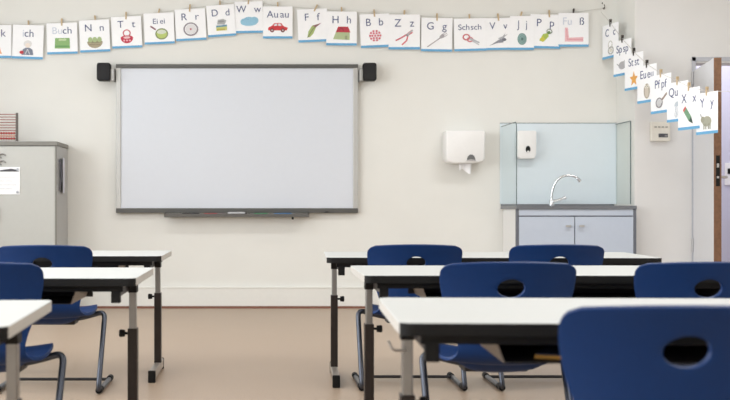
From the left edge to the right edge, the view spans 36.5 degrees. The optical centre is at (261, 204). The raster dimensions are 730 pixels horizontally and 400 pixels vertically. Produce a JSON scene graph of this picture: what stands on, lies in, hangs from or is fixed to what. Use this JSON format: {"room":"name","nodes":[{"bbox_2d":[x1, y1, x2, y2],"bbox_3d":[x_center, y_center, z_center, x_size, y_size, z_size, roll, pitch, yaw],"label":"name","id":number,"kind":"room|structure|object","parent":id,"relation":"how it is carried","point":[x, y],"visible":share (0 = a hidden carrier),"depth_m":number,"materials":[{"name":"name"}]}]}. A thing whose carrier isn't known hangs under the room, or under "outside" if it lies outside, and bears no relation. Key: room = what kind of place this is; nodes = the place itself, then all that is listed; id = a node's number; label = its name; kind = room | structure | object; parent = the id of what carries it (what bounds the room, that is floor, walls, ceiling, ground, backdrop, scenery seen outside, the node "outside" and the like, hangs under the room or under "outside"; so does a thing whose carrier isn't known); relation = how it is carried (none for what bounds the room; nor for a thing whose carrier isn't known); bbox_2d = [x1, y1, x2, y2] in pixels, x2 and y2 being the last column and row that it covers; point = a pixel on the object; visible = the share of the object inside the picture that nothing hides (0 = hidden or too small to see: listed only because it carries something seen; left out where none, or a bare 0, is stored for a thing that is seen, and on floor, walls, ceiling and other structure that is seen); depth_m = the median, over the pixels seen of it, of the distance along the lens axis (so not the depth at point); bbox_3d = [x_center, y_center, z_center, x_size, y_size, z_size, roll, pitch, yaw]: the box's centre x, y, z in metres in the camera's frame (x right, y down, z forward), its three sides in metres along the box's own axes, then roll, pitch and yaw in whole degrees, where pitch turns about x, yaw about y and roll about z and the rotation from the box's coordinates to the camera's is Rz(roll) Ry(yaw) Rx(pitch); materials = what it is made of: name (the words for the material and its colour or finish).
{"room":"classroom","nodes":[
{"label":"classroom","id":0,"kind":"room"},
{"bbox_2d":[0,308,564,399],"bbox_3d":[1.150,0.940,4.400,9.300,0.100,13.600,0,0,0],"label":"floor","id":1,"kind":"structure","parent":0,"point":[208,353],"depth_m":6.21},
{"bbox_2d":[0,300,50,399],"bbox_3d":[-1.356,0.573,2.585,1.620,0.635,0.660,0,0,-2],"label":"school desk","id":2,"kind":"object","parent":1,"relation":"on","point":[15,315],"visible":1,"depth_m":2.60,"materials":[{"name":"white laminate"}]},
{"bbox_2d":[0,262,66,399],"bbox_3d":[-0.943,0.536,3.804,0.520,0.706,0.542,0,0,0],"label":"chair","id":3,"kind":"object","parent":1,"relation":"on","point":[18,281],"visible":0.64,"depth_m":3.60,"materials":[{"name":"blue plastic"}]},
{"bbox_2d":[0,141,67,246],"bbox_3d":[-2.204,0.184,9.211,1.066,1.412,0.533,0,0,0],"label":"storage cabinet","id":4,"kind":"object","parent":1,"relation":"on","point":[38,215],"visible":0.66,"depth_m":8.97,"materials":[{"name":"silver metal"}]},
{"bbox_2d":[0,113,17,140],"bbox_3d":[-2.296,-0.647,9.200,0.546,0.250,0.090,0,0,0],"label":"abacus","id":5,"kind":"object","parent":4,"relation":"on","point":[16,114],"visible":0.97,"depth_m":9.20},
{"bbox_2d":[0,167,19,194],"bbox_3d":[-2.115,-0.198,8.966,0.278,0.225,0.003,0,0,0],"label":"notice sheet","id":6,"kind":"object","parent":4,"relation":"attached to","point":[9,176],"visible":1,"depth_m":8.96,"materials":[{"name":"white paper"}]},
{"bbox_2d":[59,160,61,189],"bbox_3d":[-1.664,-0.247,9.060,0.029,0.255,0.009,0,0,0],"label":"handle","id":7,"kind":"object","parent":4,"relation":"attached to","point":[59,160],"visible":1,"depth_m":9.06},
{"bbox_2d":[63,158,64,192],"bbox_3d":[-1.661,-0.247,9.195,0.005,0.293,0.212,0,0,-7],"label":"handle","id":8,"kind":"object","parent":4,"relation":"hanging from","point":[63,158],"visible":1,"depth_m":9.23,"materials":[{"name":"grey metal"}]},
{"bbox_2d":[0,245,113,393],"bbox_3d":[-1.013,0.536,5.304,0.520,0.706,0.542,0,0,0],"label":"chair","id":9,"kind":"object","parent":1,"relation":"on","point":[61,256],"visible":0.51,"depth_m":5.10,"materials":[{"name":"blue plastic"}]},
{"bbox_2d":[41,268,152,399],"bbox_3d":[-1.250,0.573,4.150,1.620,0.635,0.660,0,0,0],"label":"school desk","id":10,"kind":"object","parent":1,"relation":"on","point":[61,285],"visible":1,"depth_m":4.13,"materials":[{"name":"white laminate"}]},
{"bbox_2d":[41,292,92,303],"bbox_3d":[-1.250,0.319,4.075,1.196,0.072,0.360,0,0,0],"label":"tray","id":11,"kind":"object","parent":10,"relation":"on","point":[55,297],"depth_m":4.16,"materials":[{"name":"plastic"}]},
{"bbox_2d":[33,251,171,382],"bbox_3d":[-1.314,0.573,5.820,1.620,0.635,0.660,0,0,0],"label":"school desk","id":12,"kind":"object","parent":1,"relation":"on","point":[101,259],"visible":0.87,"depth_m":5.76,"materials":[{"name":"white laminate"}]},
{"bbox_2d":[39,266,128,267],"bbox_3d":[-1.314,0.319,5.745,1.196,0.072,0.360,0,0,0],"label":"tray","id":13,"kind":"object","parent":12,"relation":"on","point":[39,266],"depth_m":5.92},
{"bbox_2d":[352,244,467,390],"bbox_3d":[0.722,0.536,5.384,0.520,0.706,0.542,0,0,0],"label":"chair","id":14,"kind":"object","parent":1,"relation":"on","point":[433,254],"visible":0.29,"depth_m":5.16,"materials":[{"name":"blue plastic"}]},
{"bbox_2d":[324,252,661,387],"bbox_3d":[1.134,0.573,5.642,1.620,0.635,0.660,0,0,2],"label":"school desk","id":15,"kind":"object","parent":1,"relation":"on","point":[338,260],"visible":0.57,"depth_m":5.39,"materials":[{"name":"white laminate"}]},
{"bbox_2d":[419,262,575,399],"bbox_3d":[0.811,0.536,3.814,0.520,0.706,0.542,0,0,0],"label":"chair","id":16,"kind":"object","parent":1,"relation":"on","point":[468,279],"visible":0.46,"depth_m":3.59,"materials":[{"name":"blue plastic"}]},
{"bbox_2d":[351,265,720,399],"bbox_3d":[1.181,0.573,4.300,1.620,0.635,0.660,0,0,0],"label":"school desk","id":17,"kind":"object","parent":1,"relation":"on","point":[592,281],"visible":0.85,"depth_m":4.24,"materials":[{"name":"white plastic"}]},
{"bbox_2d":[408,289,719,297],"bbox_3d":[1.181,0.319,4.225,1.196,0.072,0.360,0,0,0],"label":"tray","id":18,"kind":"object","parent":17,"relation":"on","point":[424,293],"depth_m":4.37,"materials":[{"name":"black plastic"}]},
{"bbox_2d":[482,244,603,390],"bbox_3d":[1.392,0.536,5.384,0.520,0.706,0.542,0,0,0],"label":"chair","id":19,"kind":"object","parent":1,"relation":"on","point":[576,254],"visible":0.16,"depth_m":5.15,"materials":[{"name":"blue plastic"}]},
{"bbox_2d":[379,297,729,399],"bbox_3d":[1.118,0.573,2.672,1.626,0.635,0.660,0,0,2],"label":"school desk","id":20,"kind":"object","parent":1,"relation":"on","point":[513,330],"visible":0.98,"depth_m":2.57,"materials":[{"name":"white laminate"}]},
{"bbox_2d":[535,345,560,359],"bbox_3d":[0.765,0.344,2.580,0.200,0.011,0.260,0,0,24],"label":"folder","id":21,"kind":"object","parent":20,"relation":"in","point":[550,351],"visible":0.28,"depth_m":2.50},
{"bbox_2d":[472,344,708,363],"bbox_3d":[1.116,0.319,2.597,1.208,0.072,0.402,0,0,0],"label":"tray","id":22,"kind":"object","parent":20,"relation":"on","point":[506,353],"depth_m":2.57,"materials":[{"name":"black plastic"}]},
{"bbox_2d":[501,204,636,253],"bbox_3d":[2.551,0.441,9.187,0.977,0.897,0.602,0,0,0],"label":"base cabinet","id":23,"kind":"object","parent":1,"relation":"on","point":[610,227],"visible":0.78,"depth_m":8.91,"materials":[{"name":"grey laminate"}]},
{"bbox_2d":[501,204,636,208],"bbox_3d":[2.551,0.013,9.195,0.977,0.040,0.586,0,0,0],"label":"countertop","id":24,"kind":"structure","parent":23,"relation":"on","point":[503,206],"depth_m":8.90,"materials":[{"name":"metal"}]},
{"bbox_2d":[501,122,516,204],"bbox_3d":[2.068,-0.338,9.197,0.007,0.684,0.562,0,0,0],"label":"glass screen","id":25,"kind":"object","parent":24,"relation":"on","point":[513,122],"visible":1,"depth_m":8.92,"materials":[{"name":"clear glass"}]},
{"bbox_2d":[548,174,580,205],"bbox_3d":[2.555,-0.128,9.266,0.272,0.265,0.056,0,0,18],"label":"tap","id":26,"kind":"object","parent":24,"relation":"on","point":[551,200],"visible":1,"depth_m":9.27,"materials":[{"name":"silver metal"}]},
{"bbox_2d":[558,305,729,399],"bbox_3d":[0.787,0.536,2.274,0.520,0.706,0.542,0,0,0],"label":"chair","id":27,"kind":"object","parent":1,"relation":"on","point":[607,352],"visible":1,"depth_m":2.04,"materials":[{"name":"blue plastic"}]},
{"bbox_2d":[634,262,729,366],"bbox_3d":[1.452,0.536,3.814,0.520,0.706,0.542,0,0,0],"label":"chair","id":28,"kind":"object","parent":1,"relation":"on","point":[665,279],"visible":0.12,"depth_m":3.58,"materials":[{"name":"blue plastic"}]},
{"bbox_2d":[0,0,616,286],"bbox_3d":[-0.212,-0.660,9.565,6.575,3.100,0.150,0,0,0],"label":"wall","id":29,"kind":"structure","parent":0,"point":[407,193],"depth_m":9.49,"materials":[{"name":"paint"}]},
{"bbox_2d":[97,63,115,81],"bbox_3d":[-1.335,-1.135,9.412,0.143,0.152,0.156,0,0,0],"label":"wall speaker","id":30,"kind":"object","parent":29,"relation":"attached to","point":[105,73],"visible":1,"depth_m":9.33,"materials":[{"name":"black plastic"}]},
{"bbox_2d":[98,63,108,79],"bbox_3d":[-1.348,-1.135,9.337,0.100,0.136,0.006,0,0,0],"label":"grille","id":31,"kind":"object","parent":30,"relation":"attached to","point":[103,68],"depth_m":9.33,"materials":[{"name":"black fabric"}]},
{"bbox_2d":[80,306,364,307],"bbox_3d":[-0.630,0.881,9.474,5.340,0.018,0.032,0,0,0],"label":"trim","id":32,"kind":"structure","parent":29,"relation":"attached to","point":[80,306],"depth_m":9.46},
{"bbox_2d":[80,287,378,305],"bbox_3d":[-0.630,0.789,9.473,5.340,0.166,0.034,0,0,0],"label":"baseboard","id":33,"kind":"structure","parent":29,"relation":"attached to","point":[171,296],"depth_m":9.46,"materials":[{"name":"paint"}]},
{"bbox_2d":[116,64,357,218],"bbox_3d":[-0.215,-0.543,9.414,2.081,1.333,0.144,0,0,0],"label":"whiteboard","id":34,"kind":"object","parent":29,"relation":"attached to","point":[250,139],"visible":1,"depth_m":9.45,"materials":[{"name":"white plastic"}]},
{"bbox_2d":[164,212,308,218],"bbox_3d":[-0.216,0.090,9.387,1.236,0.066,0.090,0,0,0],"label":"tray","id":35,"kind":"object","parent":34,"relation":"on","point":[166,214],"depth_m":9.35,"materials":[{"name":"black plastic"}]},
{"bbox_2d":[228,212,246,213],"bbox_3d":[-0.211,0.075,9.390,0.162,0.030,0.044,0,0,0],"label":"eraser","id":36,"kind":"object","parent":34,"relation":"on","point":[228,212],"visible":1,"depth_m":9.37,"materials":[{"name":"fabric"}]},
{"bbox_2d":[358,63,376,81],"bbox_3d":[0.904,-1.135,9.412,0.143,0.152,0.156,0,0,0],"label":"wall speaker","id":37,"kind":"object","parent":29,"relation":"attached to","point":[368,73],"visible":1,"depth_m":9.33,"materials":[{"name":"black plastic"}]},
{"bbox_2d":[364,63,375,79],"bbox_3d":[0.917,-1.135,9.337,0.100,0.136,0.006,0,0,0],"label":"grille","id":38,"kind":"object","parent":37,"relation":"attached to","point":[369,68],"depth_m":9.33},
{"bbox_2d":[442,130,484,173],"bbox_3d":[1.724,-0.449,9.386,0.336,0.370,0.205,0,0,0],"label":"paper towel dispenser","id":39,"kind":"object","parent":29,"relation":"attached to","point":[464,148],"visible":1,"depth_m":9.29,"materials":[{"name":"white plastic"}]},
{"bbox_2d":[459,163,471,173],"bbox_3d":[1.734,-0.312,9.376,0.110,0.097,0.040,0,0,0],"label":"paper towel","id":40,"kind":"object","parent":39,"relation":"hanging from","point":[466,167],"depth_m":9.37,"materials":[{"name":"white paper"}]},
{"bbox_2d":[500,123,615,203],"bbox_3d":[2.558,-0.359,9.484,1.006,0.701,0.006,0,0,0],"label":"backsplash","id":41,"kind":"structure","parent":29,"relation":"attached to","point":[586,151],"depth_m":9.48,"materials":[{"name":"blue glass"}]},
{"bbox_2d":[517,131,535,158],"bbox_3d":[2.269,-0.516,9.432,0.160,0.240,0.096,0,0,0],"label":"soap dispenser","id":42,"kind":"object","parent":41,"relation":"attached to","point":[526,140],"visible":0.9,"depth_m":9.39,"materials":[{"name":"white plastic"}]},
{"bbox_2d":[615,121,630,203],"bbox_3d":[3.054,-0.354,9.287,0.007,0.692,0.382,0,0,0],"label":"glass screen","id":43,"kind":"object","parent":41,"relation":"attached to","point":[626,121],"visible":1,"depth_m":9.10,"materials":[{"name":"clear glass"}]},
{"bbox_2d":[617,0,729,262],"bbox_3d":[4.400,-0.660,10.015,2.800,3.100,1.970,0,0,0],"label":"wall","id":44,"kind":"structure","parent":0,"point":[669,33],"depth_m":9.03,"materials":[{"name":"paint"}]},
{"bbox_2d":[650,122,669,140],"bbox_3d":[3.265,-0.602,9.005,0.156,0.160,0.049,0,0,0],"label":"wall thermostat","id":45,"kind":"object","parent":44,"relation":"attached to","point":[659,131],"visible":0.91,"depth_m":8.98,"materials":[{"name":"beige plastic"}]},
{"bbox_2d":[691,57,729,261],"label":"door","id":46,"kind":"structure","parent":44,"relation":"in","point":[706,148],"depth_m":8.52,"materials":[{"name":"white wood"}]},
{"bbox_2d":[725,163,729,184],"bbox_3d":[4.613,-0.307,10.891,0.040,0.208,0.018,0,0,0],"label":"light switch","id":47,"kind":"object","parent":44,"relation":"attached to","point":[727,165],"visible":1,"depth_m":10.88,"materials":[{"name":"white plastic"}]},
{"bbox_3d":[4.675,-0.660,3.340,0.150,3.100,11.380,0,0,0],"label":"wall","id":48,"kind":"structure","parent":0,"visible":0},
{"bbox_2d":[601,12,725,91],"bbox_3d":[3.505,-1.216,7.881,0.594,0.896,3.318,0,0,-30],"label":"string","id":49,"kind":"object","parent":48,"relation":"attached to","point":[601,12],"visible":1,"depth_m":8.55,"materials":[{"name":"white"}]},
{"bbox_2d":[602,21,618,59],"bbox_3d":[2.954,-1.392,9.319,0.008,0.289,0.262,0,0,-12],"label":"card","id":50,"kind":"object","parent":49,"relation":"hanging from","point":[609,34],"visible":1,"depth_m":9.33,"materials":[{"name":"white paper"}]},
{"bbox_2d":[608,41,613,53],"bbox_3d":[2.956,-1.336,9.308,0.006,0.118,0.090,0,0,-12],"label":"picture","id":51,"kind":"object","parent":50,"relation":"on","point":[610,43],"depth_m":9.30},
{"bbox_2d":[614,38,630,76],"bbox_3d":[2.990,-1.222,9.110,0.003,0.294,0.262,0,0,-14],"label":"card","id":52,"kind":"object","parent":49,"relation":"hanging from","point":[622,49],"visible":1,"depth_m":9.13,"materials":[{"name":"white paper"}]},
{"bbox_2d":[617,60,624,68],"bbox_3d":[2.987,-1.163,9.119,0.001,0.074,0.144,0,0,-14],"label":"picture","id":53,"kind":"object","parent":52,"relation":"attached to","point":[621,65],"depth_m":9.11},
{"bbox_2d":[625,51,642,90],"bbox_3d":[3.014,-1.084,8.900,0.002,0.296,0.262,0,0,-14],"label":"card","id":54,"kind":"object","parent":49,"relation":"hanging from","point":[632,62],"visible":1,"depth_m":8.92,"materials":[{"name":"white paper"}]},
{"bbox_2d":[630,72,636,84],"bbox_3d":[3.013,-1.028,8.899,0.001,0.115,0.118,0,0,-14],"label":"picture","id":55,"kind":"object","parent":54,"relation":"on","point":[633,78],"depth_m":8.90},
{"bbox_2d":[637,63,656,103],"bbox_3d":[3.046,-0.960,8.690,0.003,0.297,0.262,0,0,-14],"label":"card","id":56,"kind":"object","parent":49,"relation":"hanging from","point":[644,74],"visible":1,"depth_m":8.72,"materials":[{"name":"white paper"}]},
{"bbox_2d":[644,84,649,98],"bbox_3d":[3.045,-0.902,8.690,0.002,0.119,0.084,0,0,-14],"label":"picture","id":57,"kind":"object","parent":56,"relation":"on","point":[646,88],"depth_m":8.69},
{"bbox_2d":[651,73,670,113],"bbox_3d":[3.079,-0.859,8.479,0.005,0.297,0.262,0,0,-14],"label":"card","id":58,"kind":"object","parent":49,"relation":"hanging from","point":[658,84],"visible":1,"depth_m":8.50,"materials":[{"name":"white paper"}]},
{"bbox_2d":[656,92,666,107],"bbox_3d":[3.080,-0.807,8.470,0.004,0.112,0.148,0,0,-14],"label":"picture","id":59,"kind":"object","parent":58,"relation":"on","point":[661,97],"depth_m":8.47},
{"bbox_2d":[667,80,687,122],"bbox_3d":[3.128,-0.778,8.270,0.004,0.298,0.262,0,0,-14],"label":"card","id":60,"kind":"object","parent":49,"relation":"hanging from","point":[672,88],"visible":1,"depth_m":8.32,"materials":[{"name":"white paper"}]},
{"bbox_2d":[674,101,677,116],"bbox_3d":[3.127,-0.720,8.269,0.002,0.121,0.073,0,0,-14],"label":"picture","id":61,"kind":"object","parent":60,"relation":"on","point":[675,102],"depth_m":8.28},
{"bbox_2d":[678,86,699,130],"bbox_3d":[3.133,-0.707,8.060,0.003,0.305,0.262,0,0,-13],"label":"card","id":62,"kind":"object","parent":49,"relation":"hanging from","point":[688,101],"visible":1,"depth_m":8.05,"materials":[{"name":"white paper"}]},
{"bbox_2d":[683,107,692,122],"bbox_3d":[3.130,-0.662,8.070,0.001,0.134,0.122,0,0,-13],"label":"picture","id":63,"kind":"object","parent":62,"relation":"on","point":[685,110],"depth_m":8.07},
{"bbox_2d":[696,91,717,134],"bbox_3d":[3.180,-0.656,7.850,0.003,0.297,0.262,0,0,-11],"label":"card","id":64,"kind":"object","parent":49,"relation":"hanging from","point":[709,103],"visible":1,"depth_m":7.83,"materials":[{"name":"white paper"}]},
{"bbox_2d":[700,114,710,129],"bbox_3d":[3.177,-0.599,7.860,0.002,0.115,0.134,0,0,-11],"label":"picture","id":65,"kind":"object","parent":64,"relation":"on","point":[706,121],"depth_m":7.85},
{"bbox_3d":[2.949,-1.720,9.475,0.027,0.060,0.031,0,0,0],"label":"wall hook","id":66,"kind":"object","parent":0,"visible":0},
{"bbox_2d":[0,1,602,24],"bbox_3d":[0.088,-1.645,9.468,5.730,0.234,0.004,0,0,0],"label":"string","id":67,"kind":"object","parent":66,"relation":"hanging from","point":[241,1],"visible":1,"depth_m":9.47,"materials":[{"name":"white"}]},
{"bbox_2d":[0,25,10,57],"bbox_3d":[-2.291,-1.410,9.465,0.263,0.284,0.002,0,0,0],"label":"card","id":68,"kind":"object","parent":67,"relation":"hanging from","point":[5,30],"visible":1,"depth_m":9.46,"materials":[{"name":"white paper"}]},
{"bbox_2d":[12,24,43,59],"bbox_3d":[-2.017,-1.405,9.460,0.277,0.302,0.003,0,0,0],"label":"card","id":69,"kind":"object","parent":67,"relation":"hanging from","point":[27,40],"visible":1,"depth_m":9.46,"materials":[{"name":"white paper"}]},
{"bbox_2d":[19,40,32,54],"bbox_3d":[-2.028,-1.356,9.459,0.120,0.127,0.001,2,0,0],"label":"picture","id":70,"kind":"object","parent":69,"relation":"on","point":[25,46],"depth_m":9.46},
{"bbox_2d":[46,23,77,53],"bbox_3d":[-1.723,-1.435,9.465,0.263,0.267,0.003,-2,0,0],"label":"card","id":71,"kind":"object","parent":67,"relation":"hanging from","point":[62,39],"visible":1,"depth_m":9.46,"materials":[{"name":"white paper"}]},
{"bbox_2d":[55,38,69,47],"bbox_3d":[-1.722,-1.394,9.464,0.132,0.093,0.001,-2,0,0],"label":"picture","id":72,"kind":"object","parent":71,"relation":"on","point":[59,42],"depth_m":9.46},
{"bbox_2d":[79,19,109,52],"bbox_3d":[-1.442,-1.456,9.460,0.270,0.287,0.003,0,0,0],"label":"card","id":73,"kind":"object","parent":67,"relation":"hanging from","point":[94,34],"visible":1,"depth_m":9.46,"materials":[{"name":"white paper"}]},
{"bbox_2d":[87,37,102,47],"bbox_3d":[-1.439,-1.400,9.459,0.134,0.096,0.001,-2,0,0],"label":"picture","id":74,"kind":"object","parent":73,"relation":"on","point":[92,42],"depth_m":9.46},
{"bbox_2d":[111,16,141,48],"bbox_3d":[-1.167,-1.489,9.463,0.270,0.283,0.006,0,0,0],"label":"card","id":75,"kind":"object","parent":67,"relation":"hanging from","point":[126,33],"visible":1,"depth_m":9.46,"materials":[{"name":"white paper"}]},
{"bbox_2d":[121,29,132,42],"bbox_3d":[-1.165,-1.454,9.462,0.107,0.119,0.004,-2,0,0],"label":"picture","id":76,"kind":"object","parent":75,"relation":"attached to","point":[126,34],"depth_m":9.46},
{"bbox_2d":[144,12,174,44],"bbox_3d":[-0.886,-1.521,9.460,0.270,0.278,0.003,0,0,0],"label":"card","id":77,"kind":"object","parent":67,"relation":"hanging from","point":[158,27],"visible":1,"depth_m":9.46,"materials":[{"name":"white paper"}]},
{"bbox_2d":[150,26,167,38],"bbox_3d":[-0.886,-1.487,9.459,0.153,0.123,0.001,-2,0,0],"label":"picture","id":78,"kind":"object","parent":77,"relation":"on","point":[156,32],"depth_m":9.46},
{"bbox_2d":[175,8,206,40],"bbox_3d":[-0.616,-1.554,9.463,0.277,0.285,0.005,0,0,0],"label":"card","id":79,"kind":"object","parent":67,"relation":"hanging from","point":[191,25],"visible":1,"depth_m":9.46,"materials":[{"name":"white paper"}]},
{"bbox_2d":[183,22,197,35],"bbox_3d":[-0.614,-1.516,9.463,0.128,0.117,0.004,-3,0,0],"label":"picture","id":80,"kind":"object","parent":79,"relation":"attached to","point":[189,28],"depth_m":9.46},
{"bbox_2d":[206,4,235,36],"bbox_3d":[-0.352,-1.588,9.460,0.260,0.288,0.003,0,0,0],"label":"card","id":81,"kind":"object","parent":67,"relation":"hanging from","point":[220,18],"visible":1,"depth_m":9.46,"materials":[{"name":"white paper"}]},
{"bbox_2d":[216,19,226,30],"bbox_3d":[-0.349,-1.552,9.459,0.094,0.100,0.001,-4,0,0],"label":"picture","id":82,"kind":"object","parent":81,"relation":"on","point":[221,24],"depth_m":9.46},
{"bbox_2d":[235,1,262,32],"bbox_3d":[-0.114,-1.619,9.464,0.241,0.272,0.003,-1,0,0],"label":"card","id":83,"kind":"object","parent":67,"relation":"hanging from","point":[248,17],"visible":1,"depth_m":9.46,"materials":[{"name":"white paper"}]},
{"bbox_2d":[240,17,257,25],"bbox_3d":[-0.108,-1.583,9.464,0.156,0.078,0.001,-1,0,0],"label":"picture","id":84,"kind":"object","parent":83,"relation":"attached to","point":[244,21],"depth_m":9.46},
{"bbox_2d":[263,6,292,38],"bbox_3d":[0.136,-1.573,9.460,0.254,0.276,0.003,0,0,0],"label":"card","id":85,"kind":"object","parent":67,"relation":"hanging from","point":[277,20],"visible":1,"depth_m":9.46,"materials":[{"name":"white paper"}]},
{"bbox_2d":[268,23,287,31],"bbox_3d":[0.138,-1.528,9.459,0.170,0.080,0.001,0,0,0],"label":"picture","id":86,"kind":"object","parent":85,"relation":"attached to","point":[272,27],"depth_m":9.46},
{"bbox_2d":[297,8,326,42],"bbox_3d":[0.437,-1.548,9.465,0.271,0.296,0.003,0,0,0],"label":"card","id":87,"kind":"object","parent":67,"relation":"hanging from","point":[311,23],"visible":1,"depth_m":9.46,"materials":[{"name":"white paper"}]},
{"bbox_2d":[307,23,319,37],"bbox_3d":[0.451,-1.504,9.464,0.125,0.125,0.001,-2,0,0],"label":"picture","id":88,"kind":"object","parent":87,"relation":"on","point":[313,29],"depth_m":9.46},
{"bbox_2d":[326,11,356,45],"bbox_3d":[0.686,-1.521,9.460,0.263,0.293,0.003,1,0,0],"label":"card","id":89,"kind":"object","parent":67,"relation":"hanging from","point":[341,26],"visible":1,"depth_m":9.46,"materials":[{"name":"white paper"}]},
{"bbox_2d":[333,27,349,39],"bbox_3d":[0.688,-1.479,9.459,0.148,0.114,0.001,0,0,0],"label":"picture","id":90,"kind":"object","parent":89,"relation":"on","point":[339,33],"depth_m":9.46},
{"bbox_2d":[360,13,388,47],"bbox_3d":[0.974,-1.502,9.464,0.267,0.300,0.004,0,0,0],"label":"card","id":91,"kind":"object","parent":67,"relation":"hanging from","point":[373,30],"visible":1,"depth_m":9.46,"materials":[{"name":"white paper"}]},
{"bbox_2d":[369,30,381,41],"bbox_3d":[0.976,-1.459,9.463,0.109,0.100,0.003,-2,0,0],"label":"picture","id":92,"kind":"object","parent":91,"relation":"attached to","point":[374,35],"depth_m":9.46},
{"bbox_2d":[388,14,419,49],"bbox_3d":[1.226,-1.491,9.459,0.271,0.302,0.003,0,0,0],"label":"card","id":93,"kind":"object","parent":67,"relation":"hanging from","point":[403,29],"visible":1,"depth_m":9.46,"materials":[{"name":"white paper"}]},
{"bbox_2d":[396,30,412,44],"bbox_3d":[1.226,-1.444,9.459,0.154,0.137,0.002,0,0,0],"label":"picture","id":94,"kind":"object","parent":93,"relation":"on","point":[403,37],"depth_m":9.46},
{"bbox_2d":[421,18,452,51],"bbox_3d":[1.506,-1.468,9.465,0.267,0.289,0.003,1,0,0],"label":"card","id":95,"kind":"object","parent":67,"relation":"hanging from","point":[435,35],"visible":1,"depth_m":9.46,"materials":[{"name":"white paper"}]},
{"bbox_2d":[427,32,447,46],"bbox_3d":[1.513,-1.427,9.464,0.178,0.139,0.001,1,0,0],"label":"picture","id":96,"kind":"object","parent":95,"relation":"on","point":[434,39],"depth_m":9.46},
{"bbox_2d":[454,18,485,50],"bbox_3d":[1.792,-1.467,9.457,0.276,0.280,0.008,-2,0,0],"label":"card","id":97,"kind":"object","parent":67,"relation":"hanging from","point":[470,33],"visible":1,"depth_m":9.46,"materials":[{"name":"white paper"}]},
{"bbox_2d":[463,34,479,44],"bbox_3d":[1.801,-1.425,9.456,0.146,0.100,0.007,-2,0,0],"label":"picture","id":98,"kind":"object","parent":97,"relation":"attached to","point":[468,39],"depth_m":9.46},
{"bbox_2d":[486,18,509,49],"bbox_3d":[2.039,-1.474,9.465,0.246,0.276,0.003,-1,0,0],"label":"card","id":99,"kind":"object","parent":67,"relation":"hanging from","point":[497,32],"visible":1,"depth_m":9.46,"materials":[{"name":"white paper"}]},
{"bbox_2d":[490,34,505,45],"bbox_3d":[2.040,-1.428,9.464,0.159,0.110,0.001,-1,0,0],"label":"picture","id":100,"kind":"object","parent":99,"relation":"on","point":[495,39],"depth_m":9.46},
{"bbox_2d":[510,16,533,49],"bbox_3d":[2.240,-1.482,9.457,0.207,0.293,0.008,0,0,0],"label":"card","id":101,"kind":"object","parent":67,"relation":"hanging from","point":[521,27],"visible":1,"depth_m":9.46,"materials":[{"name":"white paper"}]},
{"bbox_2d":[518,33,526,44],"bbox_3d":[2.240,-1.430,9.456,0.079,0.102,0.007,0,0,0],"label":"picture","id":102,"kind":"object","parent":101,"relation":"attached to","point":[522,37],"depth_m":9.46},
{"bbox_2d":[530,14,559,48],"bbox_3d":[2.442,-1.496,9.463,0.263,0.293,0.005,1,0,0],"label":"card","id":103,"kind":"object","parent":67,"relation":"hanging from","point":[545,27],"visible":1,"depth_m":9.46,"materials":[{"name":"white paper"}]},
{"bbox_2d":[539,29,551,41],"bbox_3d":[2.446,-1.461,9.463,0.110,0.116,0.004,2,0,0],"label":"picture","id":104,"kind":"object","parent":103,"relation":"attached to","point":[545,35],"depth_m":9.46},
{"bbox_2d":[558,13,588,46],"bbox_3d":[2.684,-1.509,9.460,0.258,0.291,0.003,0,0,0],"label":"card","id":105,"kind":"object","parent":67,"relation":"hanging from","point":[573,28],"visible":1,"depth_m":9.46,"materials":[{"name":"white paper"}]},
{"bbox_2d":[565,28,582,40],"bbox_3d":[2.689,-1.468,9.459,0.158,0.119,0.001,0,0,0],"label":"picture","id":106,"kind":"object","parent":105,"relation":"on","point":[571,34],"depth_m":9.46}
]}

